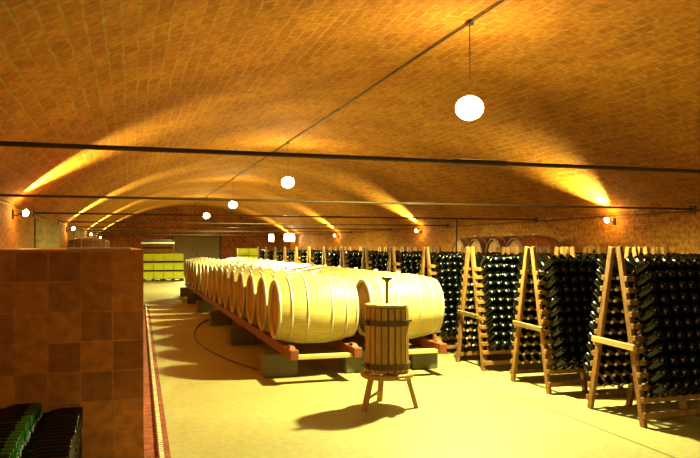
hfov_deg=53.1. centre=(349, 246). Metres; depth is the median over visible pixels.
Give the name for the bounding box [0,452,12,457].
wine bottle
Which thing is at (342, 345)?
rail
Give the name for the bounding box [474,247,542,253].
rack
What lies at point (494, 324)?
wine bottle
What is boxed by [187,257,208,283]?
barrel
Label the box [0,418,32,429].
wine bottle
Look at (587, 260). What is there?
wine bottle
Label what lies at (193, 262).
barrel
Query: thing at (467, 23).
conduit
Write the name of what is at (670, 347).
wine bottle
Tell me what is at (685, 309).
wine bottle
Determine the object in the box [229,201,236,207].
pendant lamp
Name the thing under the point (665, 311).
wine bottle
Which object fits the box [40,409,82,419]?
wine bottle
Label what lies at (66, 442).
wine bottle
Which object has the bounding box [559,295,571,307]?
wine bottle
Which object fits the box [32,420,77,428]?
wine bottle
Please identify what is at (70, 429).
wine bottle
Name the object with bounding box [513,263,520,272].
wine bottle
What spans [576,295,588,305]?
wine bottle
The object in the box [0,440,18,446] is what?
wine bottle
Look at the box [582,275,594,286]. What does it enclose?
wine bottle
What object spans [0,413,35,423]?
wine bottle
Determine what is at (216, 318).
plinth
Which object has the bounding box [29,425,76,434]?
wine bottle
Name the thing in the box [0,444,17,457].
wine bottle
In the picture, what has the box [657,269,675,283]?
wine bottle
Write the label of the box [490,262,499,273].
wine bottle
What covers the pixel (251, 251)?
crate
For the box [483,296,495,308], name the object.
wine bottle
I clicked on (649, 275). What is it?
wine bottle
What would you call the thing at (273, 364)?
plinth
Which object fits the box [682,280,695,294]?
wine bottle
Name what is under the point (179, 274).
crate
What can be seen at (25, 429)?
wine bottle
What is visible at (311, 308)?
barrel
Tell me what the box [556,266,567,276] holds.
wine bottle
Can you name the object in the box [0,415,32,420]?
wine bottle
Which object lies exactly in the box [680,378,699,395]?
wine bottle
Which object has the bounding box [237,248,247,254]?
crate
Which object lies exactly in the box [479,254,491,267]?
wine bottle
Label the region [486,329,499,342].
wine bottle
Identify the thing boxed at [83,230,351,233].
rod
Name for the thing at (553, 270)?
wine bottle
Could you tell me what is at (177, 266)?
crate
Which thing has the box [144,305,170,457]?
trim
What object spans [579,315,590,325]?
wine bottle
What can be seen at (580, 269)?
wine bottle
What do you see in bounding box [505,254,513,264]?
wine bottle
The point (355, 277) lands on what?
barrel
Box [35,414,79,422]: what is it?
wine bottle
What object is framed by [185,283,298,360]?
rail
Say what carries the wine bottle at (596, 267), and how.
in the rack at (546, 359)
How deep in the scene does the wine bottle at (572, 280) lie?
7.23 m
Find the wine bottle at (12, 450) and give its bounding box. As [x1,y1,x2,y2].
[0,448,15,457]
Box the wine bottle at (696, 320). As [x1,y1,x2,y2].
[684,316,699,331]
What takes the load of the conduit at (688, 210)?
attached to the wall at (680, 232)
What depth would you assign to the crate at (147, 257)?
30.51 m
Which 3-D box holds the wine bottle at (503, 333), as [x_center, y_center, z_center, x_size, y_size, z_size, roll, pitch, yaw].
[1.806,1.096,8.488,0.083,0.208,0.287,0,0,-17]
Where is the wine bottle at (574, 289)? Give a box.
[566,285,578,296]
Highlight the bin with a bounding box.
[141,239,173,253]
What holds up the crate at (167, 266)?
on the tray at (164, 270)
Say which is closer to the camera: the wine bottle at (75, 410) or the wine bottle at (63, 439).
the wine bottle at (63, 439)
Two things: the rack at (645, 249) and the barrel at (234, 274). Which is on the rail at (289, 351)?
the barrel at (234, 274)
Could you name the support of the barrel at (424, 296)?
on the rail at (357, 337)
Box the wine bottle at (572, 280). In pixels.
[565,276,577,286]
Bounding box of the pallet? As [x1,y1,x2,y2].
[164,278,183,280]
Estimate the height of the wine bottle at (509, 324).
0.209 m
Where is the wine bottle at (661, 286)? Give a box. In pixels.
[652,281,667,296]
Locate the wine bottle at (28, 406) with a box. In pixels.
[0,405,39,415]
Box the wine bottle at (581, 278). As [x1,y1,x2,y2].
[574,274,585,286]
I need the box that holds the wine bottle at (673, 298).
[662,293,678,307]
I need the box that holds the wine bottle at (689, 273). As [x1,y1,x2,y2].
[681,269,694,282]
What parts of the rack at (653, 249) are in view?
post, post, post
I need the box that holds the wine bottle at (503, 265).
[497,262,507,272]
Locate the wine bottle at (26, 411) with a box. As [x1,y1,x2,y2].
[0,410,35,416]
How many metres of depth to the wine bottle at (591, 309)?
7.25 m
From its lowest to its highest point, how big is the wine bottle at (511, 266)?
0.207 m
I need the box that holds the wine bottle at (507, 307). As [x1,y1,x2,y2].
[501,304,511,314]
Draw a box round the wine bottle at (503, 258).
[498,255,506,263]
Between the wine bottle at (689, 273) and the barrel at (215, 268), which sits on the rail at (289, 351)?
the barrel at (215, 268)
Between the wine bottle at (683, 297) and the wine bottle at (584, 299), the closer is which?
the wine bottle at (683, 297)
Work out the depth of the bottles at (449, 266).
8.31 m
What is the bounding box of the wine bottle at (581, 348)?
[574,344,585,356]
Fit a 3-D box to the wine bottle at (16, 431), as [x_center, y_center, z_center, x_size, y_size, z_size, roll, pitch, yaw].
[-1.919,1.043,3.815,0.254,0.070,0.069,0,0,-17]
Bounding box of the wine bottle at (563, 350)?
[551,346,568,359]
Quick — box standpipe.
[455,219,456,250]
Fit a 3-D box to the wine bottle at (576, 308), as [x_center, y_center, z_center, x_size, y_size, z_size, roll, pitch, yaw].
[2.295,0.696,7.281,0.084,0.210,0.286,0,0,-18]
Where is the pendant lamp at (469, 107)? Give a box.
[455,25,483,119]
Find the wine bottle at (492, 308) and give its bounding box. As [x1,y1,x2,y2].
[484,304,496,317]
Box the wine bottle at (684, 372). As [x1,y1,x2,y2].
[669,367,689,382]
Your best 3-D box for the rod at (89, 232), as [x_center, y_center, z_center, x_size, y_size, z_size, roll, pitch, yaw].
[-6.212,-0.610,31.434,10.300,0.140,0.140,0,0,-17]
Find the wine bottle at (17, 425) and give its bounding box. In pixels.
[0,424,27,428]
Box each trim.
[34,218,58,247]
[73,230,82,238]
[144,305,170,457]
[145,303,164,457]
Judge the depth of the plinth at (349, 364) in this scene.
8.33 m
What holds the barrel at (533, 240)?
on the barrel
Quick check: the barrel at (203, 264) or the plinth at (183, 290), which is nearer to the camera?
the barrel at (203, 264)
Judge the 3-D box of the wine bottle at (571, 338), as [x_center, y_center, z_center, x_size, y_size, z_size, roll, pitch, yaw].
[2.213,0.994,7.192,0.084,0.219,0.281,0,0,-16]
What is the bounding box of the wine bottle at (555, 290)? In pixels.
[544,285,561,300]
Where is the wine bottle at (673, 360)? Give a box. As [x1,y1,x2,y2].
[664,355,678,369]
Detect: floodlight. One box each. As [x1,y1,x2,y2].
[268,234,273,241]
[283,234,294,249]
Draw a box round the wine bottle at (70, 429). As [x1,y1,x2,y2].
[29,428,76,438]
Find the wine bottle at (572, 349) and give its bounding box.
[566,345,576,356]
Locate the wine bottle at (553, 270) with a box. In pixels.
[542,266,558,281]
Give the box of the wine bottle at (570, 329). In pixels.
[562,325,574,336]
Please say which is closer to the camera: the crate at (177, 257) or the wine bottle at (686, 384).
the wine bottle at (686, 384)
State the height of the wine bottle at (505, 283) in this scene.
0.204 m
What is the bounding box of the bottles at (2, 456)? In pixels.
[0,456,68,457]
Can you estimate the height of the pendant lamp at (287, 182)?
1.028 m
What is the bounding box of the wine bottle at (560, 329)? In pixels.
[549,325,565,339]
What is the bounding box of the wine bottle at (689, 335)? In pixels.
[681,330,694,343]
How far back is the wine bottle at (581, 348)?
7.11 m
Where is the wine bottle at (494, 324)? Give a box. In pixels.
[486,321,497,333]
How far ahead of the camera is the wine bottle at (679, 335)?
5.84 m
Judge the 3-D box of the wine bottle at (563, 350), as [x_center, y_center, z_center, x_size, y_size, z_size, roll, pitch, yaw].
[2.121,1.096,7.140,0.083,0.205,0.288,0,0,-17]
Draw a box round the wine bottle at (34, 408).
[0,407,37,418]
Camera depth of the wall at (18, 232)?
11.16 m
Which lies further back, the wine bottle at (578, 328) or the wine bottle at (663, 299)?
the wine bottle at (578, 328)
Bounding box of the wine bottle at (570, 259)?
[562,255,574,267]
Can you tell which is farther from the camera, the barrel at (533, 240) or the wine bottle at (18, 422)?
the barrel at (533, 240)
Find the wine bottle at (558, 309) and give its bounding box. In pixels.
[547,305,563,320]
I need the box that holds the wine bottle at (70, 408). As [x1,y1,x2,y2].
[41,407,82,414]
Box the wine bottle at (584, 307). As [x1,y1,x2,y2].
[577,304,588,316]
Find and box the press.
[360,277,417,411]
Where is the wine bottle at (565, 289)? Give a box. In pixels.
[558,285,569,297]
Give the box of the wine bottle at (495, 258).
[489,255,498,263]
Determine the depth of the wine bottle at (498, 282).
8.50 m
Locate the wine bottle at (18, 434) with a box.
[0,433,21,445]
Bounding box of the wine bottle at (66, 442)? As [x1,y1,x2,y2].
[20,441,71,452]
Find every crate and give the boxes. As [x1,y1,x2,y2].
[144,254,152,260]
[144,263,152,269]
[144,272,152,278]
[153,254,163,260]
[153,263,163,269]
[153,272,163,278]
[163,254,173,260]
[163,263,173,269]
[163,272,173,278]
[174,254,183,260]
[174,263,183,269]
[174,271,183,277]
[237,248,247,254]
[248,248,257,254]
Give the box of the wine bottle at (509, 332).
[503,329,512,339]
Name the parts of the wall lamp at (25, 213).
bulb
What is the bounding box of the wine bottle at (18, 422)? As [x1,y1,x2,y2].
[0,421,28,431]
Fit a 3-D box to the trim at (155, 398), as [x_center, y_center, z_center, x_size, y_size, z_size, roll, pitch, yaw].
[-3.255,1.484,11.346,0.040,0.024,14.402,0,0,-17]
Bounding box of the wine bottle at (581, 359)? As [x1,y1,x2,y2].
[571,354,586,368]
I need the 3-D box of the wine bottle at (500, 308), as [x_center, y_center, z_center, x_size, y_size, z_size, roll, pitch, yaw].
[1.787,0.796,8.546,0.084,0.208,0.287,0,0,-16]
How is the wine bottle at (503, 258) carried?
in the rack at (484, 354)
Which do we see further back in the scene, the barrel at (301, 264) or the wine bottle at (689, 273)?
the barrel at (301, 264)
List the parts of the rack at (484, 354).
post, post, rail, post, rail, post, post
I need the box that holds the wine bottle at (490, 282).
[482,279,493,292]
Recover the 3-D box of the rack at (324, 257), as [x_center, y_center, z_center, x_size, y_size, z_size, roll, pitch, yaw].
[0.048,0.750,15.567,1.372,1.510,0.787,0,0,-17]
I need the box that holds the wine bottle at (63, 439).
[22,438,72,449]
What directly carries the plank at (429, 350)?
attached to the rail at (357, 337)
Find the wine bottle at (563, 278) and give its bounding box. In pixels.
[555,275,567,287]
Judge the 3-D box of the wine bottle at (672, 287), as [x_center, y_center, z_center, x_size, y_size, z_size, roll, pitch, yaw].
[2.688,0.397,6.022,0.084,0.204,0.289,0,0,-16]
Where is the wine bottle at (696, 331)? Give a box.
[685,328,699,344]
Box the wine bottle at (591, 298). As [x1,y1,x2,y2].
[586,295,596,305]
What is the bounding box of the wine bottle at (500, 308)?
[494,304,503,315]
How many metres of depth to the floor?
6.38 m
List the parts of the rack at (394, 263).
post, post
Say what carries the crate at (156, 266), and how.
on the tray at (144, 270)
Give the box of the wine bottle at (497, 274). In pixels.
[491,271,500,281]
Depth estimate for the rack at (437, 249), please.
13.49 m
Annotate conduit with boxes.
[0,201,99,236]
[192,0,505,205]
[278,210,699,237]
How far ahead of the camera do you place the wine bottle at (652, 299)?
5.86 m
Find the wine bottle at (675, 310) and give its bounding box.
[665,305,680,319]
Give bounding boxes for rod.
[0,141,699,172]
[0,194,695,213]
[33,210,537,222]
[58,219,448,227]
[73,225,391,229]
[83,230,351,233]
[89,232,322,235]
[95,234,299,236]
[164,236,282,237]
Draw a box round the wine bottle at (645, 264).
[630,257,652,276]
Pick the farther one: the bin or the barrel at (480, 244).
the bin
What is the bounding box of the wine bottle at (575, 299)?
[565,295,579,306]
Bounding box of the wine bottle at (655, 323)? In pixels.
[638,317,661,336]
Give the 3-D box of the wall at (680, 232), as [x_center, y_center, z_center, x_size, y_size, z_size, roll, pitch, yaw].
[2.997,0.415,19.811,0.300,2.170,50.000,0,0,-17]
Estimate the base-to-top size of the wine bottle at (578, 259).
0.214 m
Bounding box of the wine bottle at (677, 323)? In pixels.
[667,318,682,331]
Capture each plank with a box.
[299,352,352,359]
[409,348,437,353]
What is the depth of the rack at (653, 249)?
9.27 m
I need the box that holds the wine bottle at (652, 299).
[635,294,658,312]
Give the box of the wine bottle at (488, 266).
[480,262,492,275]
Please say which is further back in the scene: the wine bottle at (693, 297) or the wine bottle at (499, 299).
the wine bottle at (499, 299)
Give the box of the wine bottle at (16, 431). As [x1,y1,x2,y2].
[0,430,23,442]
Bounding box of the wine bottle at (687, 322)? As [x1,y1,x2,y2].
[673,317,692,332]
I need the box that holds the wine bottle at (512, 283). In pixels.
[507,279,516,289]
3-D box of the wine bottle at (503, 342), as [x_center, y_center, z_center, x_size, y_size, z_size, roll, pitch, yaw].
[1.814,1.197,8.469,0.084,0.203,0.290,0,0,-19]
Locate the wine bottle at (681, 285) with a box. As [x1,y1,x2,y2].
[673,280,686,294]
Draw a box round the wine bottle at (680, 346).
[666,341,685,357]
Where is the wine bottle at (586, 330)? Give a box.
[579,324,591,335]
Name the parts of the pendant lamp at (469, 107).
globe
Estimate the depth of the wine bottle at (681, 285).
5.95 m
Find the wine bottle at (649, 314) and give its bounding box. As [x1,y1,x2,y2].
[636,305,659,324]
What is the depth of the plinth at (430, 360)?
8.59 m
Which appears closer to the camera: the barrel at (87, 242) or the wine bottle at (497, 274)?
the wine bottle at (497, 274)
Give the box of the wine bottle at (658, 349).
[641,343,665,360]
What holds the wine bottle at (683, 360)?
in the rack at (637, 390)
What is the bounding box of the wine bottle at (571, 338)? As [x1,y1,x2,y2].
[560,334,575,347]
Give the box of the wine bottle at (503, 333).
[496,330,506,340]
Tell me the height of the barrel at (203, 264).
0.835 m
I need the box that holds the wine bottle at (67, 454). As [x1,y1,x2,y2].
[30,452,69,457]
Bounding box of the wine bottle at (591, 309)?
[582,305,594,316]
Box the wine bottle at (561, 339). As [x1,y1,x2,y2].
[550,335,566,349]
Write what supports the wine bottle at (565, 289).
in the rack at (546, 359)
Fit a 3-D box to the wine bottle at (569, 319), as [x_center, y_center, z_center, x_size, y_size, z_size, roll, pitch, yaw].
[2.201,0.796,7.230,0.084,0.206,0.287,0,0,-17]
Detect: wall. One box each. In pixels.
[0,198,99,247]
[0,248,143,457]
[100,206,274,259]
[275,206,699,253]
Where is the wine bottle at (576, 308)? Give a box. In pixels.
[569,305,580,316]
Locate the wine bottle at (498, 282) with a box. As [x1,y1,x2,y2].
[491,279,501,288]
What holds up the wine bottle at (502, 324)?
in the rack at (484, 354)
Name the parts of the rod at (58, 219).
rod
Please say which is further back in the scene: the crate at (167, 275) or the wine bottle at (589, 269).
the crate at (167, 275)
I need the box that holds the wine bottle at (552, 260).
[541,256,557,271]
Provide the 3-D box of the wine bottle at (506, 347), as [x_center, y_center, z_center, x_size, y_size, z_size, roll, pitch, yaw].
[1.911,1.195,8.501,0.083,0.211,0.286,0,0,-18]
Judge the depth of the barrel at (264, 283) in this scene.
8.90 m
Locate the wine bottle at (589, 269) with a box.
[582,265,593,277]
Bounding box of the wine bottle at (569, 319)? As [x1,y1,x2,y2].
[561,315,573,327]
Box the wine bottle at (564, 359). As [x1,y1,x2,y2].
[552,355,568,369]
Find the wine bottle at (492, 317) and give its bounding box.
[485,313,497,325]
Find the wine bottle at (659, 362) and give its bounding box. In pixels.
[643,356,667,373]
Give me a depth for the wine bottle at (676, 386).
5.73 m
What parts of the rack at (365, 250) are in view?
post, post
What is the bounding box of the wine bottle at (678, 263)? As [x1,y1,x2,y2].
[670,258,683,271]
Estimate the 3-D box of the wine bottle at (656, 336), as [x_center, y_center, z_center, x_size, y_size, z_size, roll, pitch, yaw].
[2.517,0.794,5.884,0.084,0.219,0.281,0,0,-18]
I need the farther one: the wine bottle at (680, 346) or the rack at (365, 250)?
the rack at (365, 250)
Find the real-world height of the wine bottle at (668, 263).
0.208 m
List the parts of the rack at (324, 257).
post, post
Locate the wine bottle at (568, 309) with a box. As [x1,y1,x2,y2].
[560,305,572,317]
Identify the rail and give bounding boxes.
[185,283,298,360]
[326,339,361,357]
[348,330,364,344]
[409,337,446,352]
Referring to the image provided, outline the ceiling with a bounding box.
[0,0,699,235]
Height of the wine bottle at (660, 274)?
0.209 m
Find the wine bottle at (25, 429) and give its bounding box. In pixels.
[0,427,27,439]
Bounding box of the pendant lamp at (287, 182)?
[281,176,293,187]
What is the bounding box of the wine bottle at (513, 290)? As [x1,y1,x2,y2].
[507,288,517,297]
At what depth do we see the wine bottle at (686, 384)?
5.76 m
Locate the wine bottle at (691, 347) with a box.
[676,342,696,356]
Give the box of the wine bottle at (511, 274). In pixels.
[506,271,515,281]
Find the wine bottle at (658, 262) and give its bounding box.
[642,257,663,274]
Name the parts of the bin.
lid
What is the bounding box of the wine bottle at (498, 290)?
[493,287,502,298]
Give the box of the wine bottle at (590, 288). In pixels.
[582,284,595,296]
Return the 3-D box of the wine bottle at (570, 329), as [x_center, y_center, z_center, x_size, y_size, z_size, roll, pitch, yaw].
[2.207,0.896,7.210,0.083,0.206,0.288,0,0,-16]
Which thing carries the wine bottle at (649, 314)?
in the rack at (637, 390)
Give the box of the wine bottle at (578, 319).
[570,315,582,326]
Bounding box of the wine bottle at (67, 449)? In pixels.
[17,448,70,457]
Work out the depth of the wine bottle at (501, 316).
8.43 m
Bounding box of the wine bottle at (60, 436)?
[25,435,74,446]
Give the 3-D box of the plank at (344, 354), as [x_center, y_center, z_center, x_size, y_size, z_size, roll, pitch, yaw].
[-0.284,1.210,7.773,0.620,0.040,0.120,0,0,-17]
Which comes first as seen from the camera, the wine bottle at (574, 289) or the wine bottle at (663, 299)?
the wine bottle at (663, 299)
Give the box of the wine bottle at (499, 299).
[493,295,503,306]
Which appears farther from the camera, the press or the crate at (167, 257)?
the crate at (167, 257)
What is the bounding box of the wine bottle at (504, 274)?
[499,271,507,280]
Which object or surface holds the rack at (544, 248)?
on the floor
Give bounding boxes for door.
[171,234,220,266]
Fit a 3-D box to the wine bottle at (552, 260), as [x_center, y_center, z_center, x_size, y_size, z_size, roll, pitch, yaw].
[2.068,0.195,7.316,0.084,0.213,0.284,0,0,-19]
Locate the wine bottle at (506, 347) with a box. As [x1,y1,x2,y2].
[502,339,511,349]
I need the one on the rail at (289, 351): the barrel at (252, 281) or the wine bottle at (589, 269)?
the barrel at (252, 281)
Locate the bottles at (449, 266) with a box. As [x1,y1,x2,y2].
[260,250,699,394]
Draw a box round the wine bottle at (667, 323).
[651,318,672,333]
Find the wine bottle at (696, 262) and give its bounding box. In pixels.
[689,258,699,271]
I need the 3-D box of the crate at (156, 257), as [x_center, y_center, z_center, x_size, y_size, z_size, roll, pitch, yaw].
[-8.456,0.455,30.886,0.422,0.300,0.562,0,0,-17]
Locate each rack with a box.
[257,247,260,258]
[264,247,307,259]
[273,247,318,260]
[283,247,331,261]
[294,247,345,262]
[307,247,362,263]
[322,247,381,265]
[339,247,404,267]
[361,247,433,269]
[387,247,465,337]
[420,247,509,351]
[434,247,501,252]
[455,247,564,370]
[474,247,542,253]
[510,247,592,253]
[510,247,638,393]
[543,247,607,252]
[565,247,656,256]
[586,246,699,426]
[592,247,668,253]
[638,247,649,256]
[656,247,665,254]
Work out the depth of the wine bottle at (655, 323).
5.83 m
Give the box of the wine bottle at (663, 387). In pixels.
[645,381,670,397]
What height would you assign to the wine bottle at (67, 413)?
0.069 m
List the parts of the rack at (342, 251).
post, post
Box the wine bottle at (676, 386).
[661,381,681,397]
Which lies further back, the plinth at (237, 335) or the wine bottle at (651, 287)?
the plinth at (237, 335)
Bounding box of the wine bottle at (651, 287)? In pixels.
[633,282,656,300]
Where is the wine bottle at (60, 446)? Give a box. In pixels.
[20,445,71,457]
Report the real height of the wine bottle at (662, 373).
0.218 m
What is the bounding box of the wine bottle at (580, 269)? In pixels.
[572,265,584,276]
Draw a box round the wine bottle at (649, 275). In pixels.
[632,270,655,288]
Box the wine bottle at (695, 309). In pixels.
[681,305,699,319]
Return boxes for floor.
[144,275,699,457]
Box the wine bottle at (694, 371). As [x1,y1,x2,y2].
[680,366,699,381]
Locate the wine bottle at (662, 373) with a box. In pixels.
[645,367,668,385]
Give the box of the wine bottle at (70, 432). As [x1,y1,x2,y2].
[27,431,75,442]
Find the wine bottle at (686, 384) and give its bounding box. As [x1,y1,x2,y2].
[670,380,691,396]
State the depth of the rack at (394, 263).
11.44 m
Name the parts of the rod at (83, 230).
rod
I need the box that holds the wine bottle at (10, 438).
[0,437,19,449]
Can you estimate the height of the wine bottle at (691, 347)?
0.204 m
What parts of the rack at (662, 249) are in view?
post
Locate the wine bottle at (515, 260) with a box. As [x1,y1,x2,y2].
[511,254,520,264]
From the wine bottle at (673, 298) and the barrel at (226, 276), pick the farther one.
the barrel at (226, 276)
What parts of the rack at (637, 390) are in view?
post, rail, post, post, rail, post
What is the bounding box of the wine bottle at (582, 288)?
[571,285,586,297]
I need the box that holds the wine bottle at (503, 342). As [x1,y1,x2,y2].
[494,339,507,350]
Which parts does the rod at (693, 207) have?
wall plate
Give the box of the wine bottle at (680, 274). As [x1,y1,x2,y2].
[668,269,684,283]
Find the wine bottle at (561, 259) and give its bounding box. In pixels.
[554,255,565,267]
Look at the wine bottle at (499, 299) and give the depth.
8.47 m
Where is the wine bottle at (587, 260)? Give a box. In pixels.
[579,256,591,267]
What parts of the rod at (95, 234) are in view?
rod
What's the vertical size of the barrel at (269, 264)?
0.835 m
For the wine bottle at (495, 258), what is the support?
in the rack at (484, 354)
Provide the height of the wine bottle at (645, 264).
0.214 m
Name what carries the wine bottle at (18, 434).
on the wine bottle
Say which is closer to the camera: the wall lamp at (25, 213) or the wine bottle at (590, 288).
the wine bottle at (590, 288)
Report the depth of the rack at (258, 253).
23.19 m
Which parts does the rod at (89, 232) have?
rod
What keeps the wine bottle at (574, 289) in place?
in the rack at (546, 359)
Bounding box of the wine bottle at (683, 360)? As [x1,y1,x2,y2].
[668,355,687,369]
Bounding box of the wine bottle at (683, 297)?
[673,292,688,306]
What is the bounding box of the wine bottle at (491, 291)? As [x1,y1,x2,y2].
[482,288,494,300]
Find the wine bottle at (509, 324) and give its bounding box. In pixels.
[503,321,513,331]
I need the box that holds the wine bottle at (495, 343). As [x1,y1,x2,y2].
[487,339,499,350]
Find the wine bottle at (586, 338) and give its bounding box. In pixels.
[582,335,589,346]
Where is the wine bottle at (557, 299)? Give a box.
[545,295,562,310]
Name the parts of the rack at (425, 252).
post, post, rail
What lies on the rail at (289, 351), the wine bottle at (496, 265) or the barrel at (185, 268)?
the barrel at (185, 268)
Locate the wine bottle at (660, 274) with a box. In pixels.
[645,270,664,285]
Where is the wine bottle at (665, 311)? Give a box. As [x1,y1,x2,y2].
[654,306,670,319]
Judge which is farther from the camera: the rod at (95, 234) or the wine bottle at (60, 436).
the rod at (95, 234)
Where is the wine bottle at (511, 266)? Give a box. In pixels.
[505,263,515,272]
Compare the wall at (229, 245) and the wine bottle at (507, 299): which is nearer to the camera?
the wine bottle at (507, 299)
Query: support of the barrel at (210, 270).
on the rail at (289, 351)
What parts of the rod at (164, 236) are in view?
rod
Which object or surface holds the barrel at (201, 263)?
on the rail at (342, 345)
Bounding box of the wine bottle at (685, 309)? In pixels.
[671,304,690,320]
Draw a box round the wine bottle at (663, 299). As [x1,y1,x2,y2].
[654,294,668,308]
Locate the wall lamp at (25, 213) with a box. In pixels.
[12,209,28,218]
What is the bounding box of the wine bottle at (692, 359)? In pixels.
[678,354,697,369]
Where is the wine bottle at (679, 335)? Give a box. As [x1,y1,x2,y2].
[667,330,684,343]
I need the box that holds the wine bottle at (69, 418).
[34,417,78,425]
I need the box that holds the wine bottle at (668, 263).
[658,258,673,271]
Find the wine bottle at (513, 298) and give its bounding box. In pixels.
[509,296,516,305]
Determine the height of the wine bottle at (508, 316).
0.202 m
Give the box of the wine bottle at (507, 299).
[501,296,510,305]
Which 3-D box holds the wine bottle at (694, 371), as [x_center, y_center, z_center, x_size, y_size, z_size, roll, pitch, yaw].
[2.832,1.096,5.918,0.084,0.207,0.287,0,0,-18]
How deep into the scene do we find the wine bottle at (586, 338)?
7.15 m
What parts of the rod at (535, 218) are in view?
rod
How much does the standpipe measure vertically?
2.110 m
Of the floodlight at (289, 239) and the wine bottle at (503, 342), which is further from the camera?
the floodlight at (289, 239)
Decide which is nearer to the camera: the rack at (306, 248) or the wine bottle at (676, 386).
the wine bottle at (676, 386)
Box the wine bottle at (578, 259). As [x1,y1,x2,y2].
[571,255,582,267]
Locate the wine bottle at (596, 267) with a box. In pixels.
[590,265,599,276]
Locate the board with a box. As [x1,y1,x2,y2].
[67,248,130,249]
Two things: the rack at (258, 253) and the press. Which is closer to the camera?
the press
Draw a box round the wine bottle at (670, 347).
[655,342,675,358]
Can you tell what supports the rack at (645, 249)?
on the floor
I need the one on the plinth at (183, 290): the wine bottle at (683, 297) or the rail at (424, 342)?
the rail at (424, 342)
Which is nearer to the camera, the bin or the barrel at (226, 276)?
the barrel at (226, 276)
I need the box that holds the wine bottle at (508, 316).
[503,313,512,322]
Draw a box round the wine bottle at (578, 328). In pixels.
[572,324,583,336]
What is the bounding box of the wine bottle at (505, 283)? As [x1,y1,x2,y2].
[500,279,508,288]
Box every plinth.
[180,287,193,296]
[187,293,202,303]
[196,300,214,312]
[209,310,231,325]
[228,326,255,344]
[260,351,297,377]
[340,347,364,372]
[409,345,437,369]
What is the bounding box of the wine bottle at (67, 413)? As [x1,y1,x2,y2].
[38,412,80,421]
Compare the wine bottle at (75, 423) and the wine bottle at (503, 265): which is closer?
the wine bottle at (75, 423)
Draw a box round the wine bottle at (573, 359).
[561,354,577,369]
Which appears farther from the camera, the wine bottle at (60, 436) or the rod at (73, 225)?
the rod at (73, 225)
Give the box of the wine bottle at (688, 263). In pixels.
[680,258,692,270]
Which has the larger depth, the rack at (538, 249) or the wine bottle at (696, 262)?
the rack at (538, 249)
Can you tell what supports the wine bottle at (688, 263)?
in the rack at (637, 390)
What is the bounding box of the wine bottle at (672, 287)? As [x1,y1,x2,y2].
[659,282,676,295]
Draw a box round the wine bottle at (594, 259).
[589,256,598,267]
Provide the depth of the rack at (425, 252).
10.01 m
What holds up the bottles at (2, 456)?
on the floor
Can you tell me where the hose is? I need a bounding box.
[194,319,259,370]
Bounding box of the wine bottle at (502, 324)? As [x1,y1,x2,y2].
[496,321,505,331]
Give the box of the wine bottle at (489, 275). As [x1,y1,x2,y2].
[481,271,492,283]
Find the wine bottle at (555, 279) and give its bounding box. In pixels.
[544,275,559,290]
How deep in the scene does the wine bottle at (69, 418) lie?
4.29 m
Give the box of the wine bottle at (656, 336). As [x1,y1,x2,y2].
[639,330,663,348]
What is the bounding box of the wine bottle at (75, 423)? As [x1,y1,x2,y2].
[32,422,78,433]
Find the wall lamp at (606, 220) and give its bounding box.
[604,218,615,224]
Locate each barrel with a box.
[67,236,106,247]
[184,257,211,282]
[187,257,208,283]
[188,258,207,285]
[191,258,216,286]
[194,258,225,288]
[197,259,224,290]
[201,260,230,292]
[204,260,228,295]
[208,261,247,298]
[212,262,253,301]
[217,263,258,304]
[223,264,266,308]
[229,265,273,313]
[236,266,287,318]
[240,258,259,262]
[243,259,269,263]
[246,268,304,324]
[248,259,268,263]
[254,260,281,264]
[256,270,321,331]
[262,261,290,266]
[268,272,358,343]
[269,262,299,267]
[277,262,310,268]
[287,263,322,269]
[299,264,342,271]
[309,266,353,273]
[325,267,372,276]
[341,269,395,285]
[356,271,444,338]
[451,236,479,251]
[468,235,498,252]
[485,235,518,252]
[506,234,560,252]
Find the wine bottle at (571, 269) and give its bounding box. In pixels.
[565,265,575,278]
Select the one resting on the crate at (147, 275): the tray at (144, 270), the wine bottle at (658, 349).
the tray at (144, 270)
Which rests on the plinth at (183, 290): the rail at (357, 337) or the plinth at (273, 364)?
the rail at (357, 337)
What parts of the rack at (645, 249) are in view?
post, post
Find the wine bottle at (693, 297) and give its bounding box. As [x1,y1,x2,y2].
[684,293,698,306]
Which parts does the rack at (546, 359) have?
post, rail, post, post, post, rail, post, post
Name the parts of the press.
leg, leg, lid, leg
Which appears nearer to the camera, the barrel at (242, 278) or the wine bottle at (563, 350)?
the wine bottle at (563, 350)
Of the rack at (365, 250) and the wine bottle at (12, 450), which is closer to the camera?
the wine bottle at (12, 450)
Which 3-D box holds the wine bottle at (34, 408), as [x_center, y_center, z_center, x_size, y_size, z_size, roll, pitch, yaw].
[-2.084,1.043,4.363,0.254,0.069,0.070,0,0,-17]
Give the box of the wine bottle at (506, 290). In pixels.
[500,287,509,297]
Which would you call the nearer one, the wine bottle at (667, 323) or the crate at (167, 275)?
the wine bottle at (667, 323)
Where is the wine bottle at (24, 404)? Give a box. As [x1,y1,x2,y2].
[0,403,41,412]
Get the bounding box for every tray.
[144,261,163,262]
[144,270,163,271]
[164,261,183,262]
[164,270,183,271]
[360,369,413,380]
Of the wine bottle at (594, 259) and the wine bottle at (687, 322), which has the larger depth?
the wine bottle at (594, 259)
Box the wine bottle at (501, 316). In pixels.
[496,313,504,323]
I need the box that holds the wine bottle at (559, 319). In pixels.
[548,315,564,329]
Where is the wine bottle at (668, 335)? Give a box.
[652,330,673,346]
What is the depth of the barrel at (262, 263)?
15.72 m
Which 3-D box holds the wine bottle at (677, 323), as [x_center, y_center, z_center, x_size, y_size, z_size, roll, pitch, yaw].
[2.708,0.696,5.964,0.084,0.206,0.288,0,0,-17]
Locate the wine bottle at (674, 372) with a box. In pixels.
[658,367,679,383]

